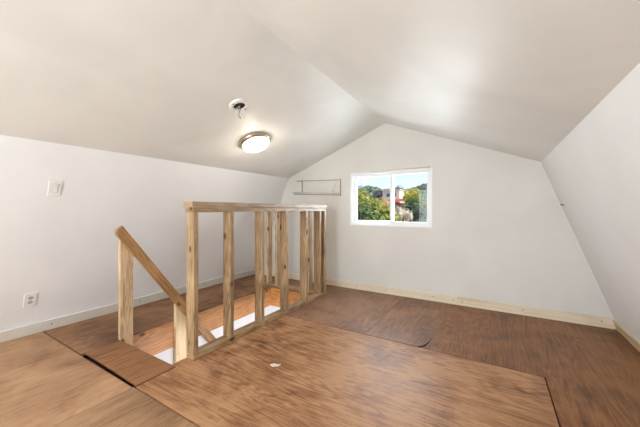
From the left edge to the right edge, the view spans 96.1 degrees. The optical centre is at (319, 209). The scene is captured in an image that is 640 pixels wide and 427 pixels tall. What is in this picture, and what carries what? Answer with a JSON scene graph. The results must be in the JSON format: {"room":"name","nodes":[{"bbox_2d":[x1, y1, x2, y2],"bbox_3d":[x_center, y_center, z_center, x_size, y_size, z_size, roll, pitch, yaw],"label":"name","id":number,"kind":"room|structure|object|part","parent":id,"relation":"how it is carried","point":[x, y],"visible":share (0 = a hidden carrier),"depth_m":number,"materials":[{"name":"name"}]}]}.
{"room":"attic room","nodes":[
{"label":"attic room","id":0,"kind":"room"},
{"bbox_2d":[0,135,288,331],"bbox_3d":[-2.369,0.436,2.295,0.819,1.927,5.877,0,0,31],"label":"wall","id":1,"kind":"structure","parent":0,"point":[63,248],"depth_m":2.65,"materials":[{"name":"paint"}]},
{"bbox_2d":[23,292,37,307],"bbox_3d":[-2.449,0.763,2.430,0.057,0.121,0.082,0,0,31],"label":"wall outlet","id":2,"kind":"object","parent":1,"relation":"attached to","point":[30,299],"visible":1,"depth_m":2.42,"materials":[{"name":"white plastic"}]},
{"bbox_2d":[47,179,62,195],"bbox_3d":[-2.078,-0.171,2.253,0.059,0.125,0.080,0,0,31],"label":"light switch","id":3,"kind":"object","parent":1,"relation":"attached to","point":[54,187],"visible":1,"depth_m":2.25,"materials":[{"name":"white plastic"}]},
{"bbox_2d":[0,269,254,342],"bbox_3d":[-2.595,1.050,2.419,0.062,0.100,5.856,0,0,31],"label":"baseboard","id":4,"kind":"structure","parent":1,"relation":"attached to","point":[30,329],"depth_m":2.85,"materials":[{"name":"white paint"}]},
{"bbox_2d":[109,305,279,369],"bbox_3d":[-1.417,2.487,3.063,0.115,2.226,3.577,0,0,31],"label":"wall","id":5,"kind":"structure","parent":0,"point":[167,356],"depth_m":3.34,"materials":[{"name":"paint"}]},
{"bbox_2d":[133,288,270,355],"bbox_3d":[-1.219,1.245,3.307,0.038,0.254,1.998,0,0,31],"label":"joist","id":6,"kind":"object","parent":5,"relation":"on","point":[157,340],"visible":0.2,"depth_m":3.14,"materials":[{"name":"brown wood"}]},
{"bbox_3d":[-1.397,1.245,2.224,0.854,0.254,0.038,0,0,31],"label":"joist","id":7,"kind":"object","parent":5,"relation":"on","visible":0},
{"bbox_2d":[86,341,174,386],"bbox_3d":[-1.406,1.107,2.104,0.760,0.018,0.253,0,0,31],"label":"board","id":8,"kind":"object","parent":7,"relation":"on","point":[134,365],"visible":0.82,"depth_m":2.06,"materials":[{"name":"brown wood"}]},
{"bbox_2d":[0,0,639,177],"bbox_3d":[-0.642,-0.886,1.251,3.417,0.803,5.877,0,0,31],"label":"ceiling","id":9,"kind":"structure","parent":0,"point":[159,79],"depth_m":1.71,"materials":[{"name":"paint"}]},
{"bbox_2d":[229,99,248,117],"bbox_3d":[-0.684,-0.842,2.431,0.160,0.149,0.172,0,0,40],"label":"junction box","id":10,"kind":"object","parent":9,"relation":"attached to","point":[237,105],"visible":1,"depth_m":2.42,"materials":[{"name":"white plastic"}]},
{"bbox_2d":[239,132,270,152],"bbox_3d":[-0.697,-0.714,3.092,0.330,0.184,0.350,0,0,14],"label":"ceiling light","id":11,"kind":"object","parent":9,"relation":"attached to","point":[254,142],"visible":1,"depth_m":2.99,"materials":[{"name":"white glass"}]},
{"bbox_3d":[-0.679,-0.679,3.081,0.292,0.074,0.292,-25,-13,29],"label":"lamp shade","id":12,"kind":"part","parent":11,"relation":"part of","materials":[{"name":"white glass"}]},
{"bbox_2d":[0,274,639,426],"bbox_3d":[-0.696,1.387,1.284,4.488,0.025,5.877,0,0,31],"label":"floor","id":13,"kind":"structure","parent":0,"point":[273,306],"depth_m":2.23,"materials":[{"name":"wood"}]},
{"bbox_2d":[82,355,135,387],"bbox_3d":[-0.598,1.256,1.446,4.488,0.232,0.095,0,0,31],"label":"gap","id":14,"kind":"object","parent":13,"relation":"on","point":[85,356],"visible":0.02,"depth_m":2.02,"materials":[{"name":"black"}]},
{"bbox_2d":[184,201,326,359],"bbox_3d":[-0.843,0.520,3.169,0.998,1.159,1.956,0,0,31],"label":"railing","id":15,"kind":"object","parent":13,"relation":"on","point":[194,352],"visible":1,"depth_m":2.74,"materials":[{"name":"brown wood"}]},
{"bbox_3d":[-0.460,-0.040,2.936,0.101,0.038,1.952,0,0,31],"label":"cap plate","id":16,"kind":"part","parent":15,"relation":"part of","materials":[{"name":"brown wood"}]},
{"bbox_3d":[-0.460,0.001,2.939,0.087,0.038,1.936,0,0,31],"label":"plate","id":17,"kind":"part","parent":15,"relation":"part of","materials":[{"name":"brown wood"}]},
{"bbox_3d":[-0.457,1.081,2.941,0.089,0.038,1.930,0,0,31],"label":"plate","id":18,"kind":"part","parent":15,"relation":"part of","materials":[{"name":"brown wood"}]},
{"bbox_3d":[-0.402,1.081,3.993,0.901,0.037,0.089,0,0,31],"label":"plate","id":19,"kind":"part","parent":15,"relation":"part of","materials":[{"name":"brown wood"}]},
{"bbox_2d":[271,288,308,306],"bbox_3d":[-0.363,1.245,3.934,0.778,0.254,0.038,0,0,31],"label":"joist","id":20,"kind":"object","parent":13,"relation":"on","point":[275,293],"visible":0.4,"depth_m":4.05,"materials":[{"name":"brown wood"}]},
{"bbox_2d":[264,123,615,328],"bbox_3d":[0.863,0.131,3.863,4.488,2.538,0.150,0,0,31],"label":"wall","id":21,"kind":"structure","parent":0,"point":[500,231],"depth_m":3.32,"materials":[{"name":"paint"}]},
{"bbox_2d":[293,178,340,195],"bbox_3d":[-0.064,-0.330,4.301,0.841,0.260,0.049,0,0,31],"label":"rack","id":22,"kind":"object","parent":21,"relation":"attached to","point":[340,178],"visible":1,"depth_m":4.25,"materials":[{"name":"grey metal"}]},
{"bbox_3d":[-0.071,-0.254,4.299,0.831,0.052,0.016,0,0,31],"label":"hanging rod","id":23,"kind":"part","parent":22,"relation":"part of","materials":[{"name":"white metal"}]},
{"bbox_2d":[350,168,431,227],"bbox_3d":[0.917,-0.144,3.797,1.083,0.727,0.106,0,0,31],"label":"window","id":24,"kind":"structure","parent":21,"relation":"in","point":[354,177],"depth_m":3.76,"materials":[{"name":"white plastic"}]},
{"bbox_3d":[0.734,-0.144,3.935,0.570,0.667,0.030,0,0,31],"label":"sash","id":25,"kind":"part","parent":24,"relation":"part of","materials":[{"name":"white plastic"}]},
{"bbox_2d":[371,166,429,171],"bbox_3d":[1.006,-0.512,3.674,0.760,0.024,0.014,0,0,31],"label":"wire","id":26,"kind":"object","parent":24,"relation":"attached to","point":[427,166],"visible":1,"depth_m":3.66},
{"bbox_3d":[1.136,-0.144,3.651,0.497,0.667,0.030,0,0,31],"label":"sash","id":27,"kind":"part","parent":24,"relation":"part of","materials":[{"name":"white plastic"}]},
{"bbox_2d":[264,269,614,328],"bbox_3d":[0.825,1.052,3.785,4.413,0.096,0.022,0,0,31],"label":"baseboard","id":28,"kind":"structure","parent":21,"relation":"attached to","point":[598,321],"depth_m":3.19,"materials":[{"name":"beige wood"}]},
{"bbox_2d":[541,63,639,341],"bbox_3d":[1.031,0.443,0.240,0.692,1.915,5.877,0,0,31],"label":"wall","id":29,"kind":"structure","parent":0,"point":[593,172],"depth_m":1.74,"materials":[{"name":"paint"}]},
{"bbox_2d":[613,320,639,351],"bbox_3d":[1.197,1.058,0.127,0.049,0.085,5.856,0,0,31],"label":"baseboard","id":30,"kind":"structure","parent":29,"relation":"attached to","point":[627,335],"depth_m":2.37,"materials":[{"name":"beige wood"}]},
{"label":"outside","id":31,"kind":"structure","parent":0,"visible":0},
{"bbox_3d":[25.057,4.500,234.732,600.000,1.000,412.323,0,0,31],"label":"ground","id":32,"kind":"structure","parent":31,"visible":0},
{"bbox_2d":[358,186,371,203],"bbox_3d":[3.743,0.929,25.820,2.799,6.147,2.756,0,0,9],"label":"tree","id":33,"kind":"object","parent":32,"relation":"on","point":[361,194],"visible":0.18,"depth_m":25.54,"materials":[{"name":"green plant"}]},
{"bbox_2d":[358,205,372,219],"bbox_3d":[2.102,1.879,13.929,1.785,4.251,1.997,0,0,-3],"label":"tree","id":34,"kind":"object","parent":32,"relation":"on","point":[361,208],"visible":0.1,"depth_m":13.41,"materials":[{"name":"green plant"}]},
{"bbox_2d":[358,196,382,210],"bbox_3d":[3.357,1.522,19.743,2.366,4.964,1.979,0,0,31],"label":"tree","id":35,"kind":"object","parent":32,"relation":"on","point":[370,201],"visible":0.15,"depth_m":19.33,"materials":[{"name":"green plant"}]},
{"bbox_2d":[360,207,386,220],"bbox_3d":[2.348,1.938,12.573,1.291,4.132,1.625,0,0,0],"label":"tree","id":36,"kind":"object","parent":32,"relation":"on","point":[367,214],"visible":0.23,"depth_m":12.26,"materials":[{"name":"green plant"}]},
{"bbox_2d":[378,197,388,206],"bbox_3d":[4.598,1.474,22.808,2.439,5.059,2.586,0,0,31],"label":"tree","id":37,"kind":"object","parent":32,"relation":"on","point":[386,201],"visible":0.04,"depth_m":22.70,"materials":[{"name":"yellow plant"}]},
{"bbox_2d":[371,188,407,206],"bbox_3d":[11.623,0.253,46.960,5.936,7.493,8.000,0,0,31],"label":"house","id":38,"kind":"structure","parent":32,"relation":"on","point":[398,194],"depth_m":44.94,"materials":[{"name":"beige paint"}]},
{"bbox_2d":[378,205,400,221],"bbox_3d":[3.034,1.881,13.370,1.487,4.247,1.600,0,0,31],"label":"tree","id":39,"kind":"object","parent":32,"relation":"on","point":[385,211],"visible":0.19,"depth_m":12.98,"materials":[{"name":"green plant"}]},
{"bbox_2d":[394,206,412,221],"bbox_3d":[3.915,1.908,14.043,1.232,4.193,1.171,0,0,-16],"label":"tree","id":40,"kind":"object","parent":32,"relation":"on","point":[403,213],"visible":0.27,"depth_m":13.75,"materials":[{"name":"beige plant"}]},
{"bbox_2d":[401,203,419,221],"bbox_3d":[5.206,1.819,16.894,1.575,4.370,1.618,0,0,31],"label":"tree","id":41,"kind":"object","parent":32,"relation":"on","point":[411,207],"visible":0.09,"depth_m":16.57,"materials":[{"name":"green plant"}]},
{"bbox_2d":[401,194,425,209],"bbox_3d":[7.347,1.386,22.427,2.448,5.234,2.293,0,0,-21],"label":"tree","id":42,"kind":"object","parent":32,"relation":"on","point":[420,201],"visible":0.17,"depth_m":22.11,"materials":[{"name":"green plant"}]},
{"bbox_2d":[400,188,426,209],"bbox_3d":[7.951,1.048,25.555,2.749,5.911,3.361,0,0,-25],"label":"tree","id":43,"kind":"object","parent":32,"relation":"on","point":[409,193],"visible":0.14,"depth_m":25.12,"materials":[{"name":"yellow plant"}]},
{"bbox_2d":[408,205,426,221],"bbox_3d":[5.201,1.890,14.443,1.879,4.229,1.854,0,0,-27],"label":"tree","id":44,"kind":"object","parent":32,"relation":"on","point":[417,217],"visible":0.18,"depth_m":14.12,"materials":[{"name":"green plant"}]},
{"bbox_2d":[416,186,426,198],"bbox_3d":[20.483,-0.420,58.049,5.591,8.845,6.030,0,0,31],"label":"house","id":45,"kind":"structure","parent":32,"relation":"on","point":[422,192],"depth_m":56.63,"materials":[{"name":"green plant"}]},
{"bbox_2d":[419,190,426,213],"bbox_3d":[10.954,0.971,29.655,3.162,6.063,3.090,0,0,-39],"label":"tree","id":46,"kind":"object","parent":32,"relation":"on","point":[424,195],"visible":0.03,"depth_m":29.51,"materials":[{"name":"green plant"}]},
{"bbox_3d":[23.071,-10.618,231.447,320.000,29.237,200.000,0,0,31],"label":"hill","id":47,"kind":"object","parent":32,"relation":"on","visible":0},
{"bbox_2d":[361,183,426,203],"bbox_3d":[31.663,-11.106,225.632,152.436,27.817,184.140,0,0,31],"label":"hillside woods","id":48,"kind":"object","parent":47,"relation":"on","point":[369,189],"visible":0.06,"depth_m":193.99,"materials":[{"name":"green plant"}]},
{"bbox_3d":[-0.696,3.625,1.284,4.488,0.050,5.877,0,0,31],"label":"floor","id":49,"kind":"structure","parent":0,"visible":0},
{"bbox_3d":[-0.844,2.454,3.101,0.725,2.292,2.025,0,0,31],"label":"staircase","id":50,"kind":"structure","parent":49,"relation":"on","visible":0},
{"bbox_2d":[115,226,215,362],"bbox_3d":[-1.375,1.018,2.933,0.077,1.764,1.280,0,0,31],"label":"stair handrail","id":51,"kind":"object","parent":50,"relation":"attached to","point":[128,247],"visible":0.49,"depth_m":2.50,"materials":[{"name":"brown wood"}]},
{"bbox_3d":[-1.674,0.750,2.477,0.038,1.169,0.102,0,0,31],"label":"post","id":52,"kind":"part","parent":51,"relation":"part of","materials":[{"name":"brown wood"}]},
{"bbox_3d":[-1.411,1.369,2.912,0.038,1.061,0.125,0,0,31],"label":"post","id":53,"kind":"part","parent":51,"relation":"part of","materials":[{"name":"brown wood"}]}
]}

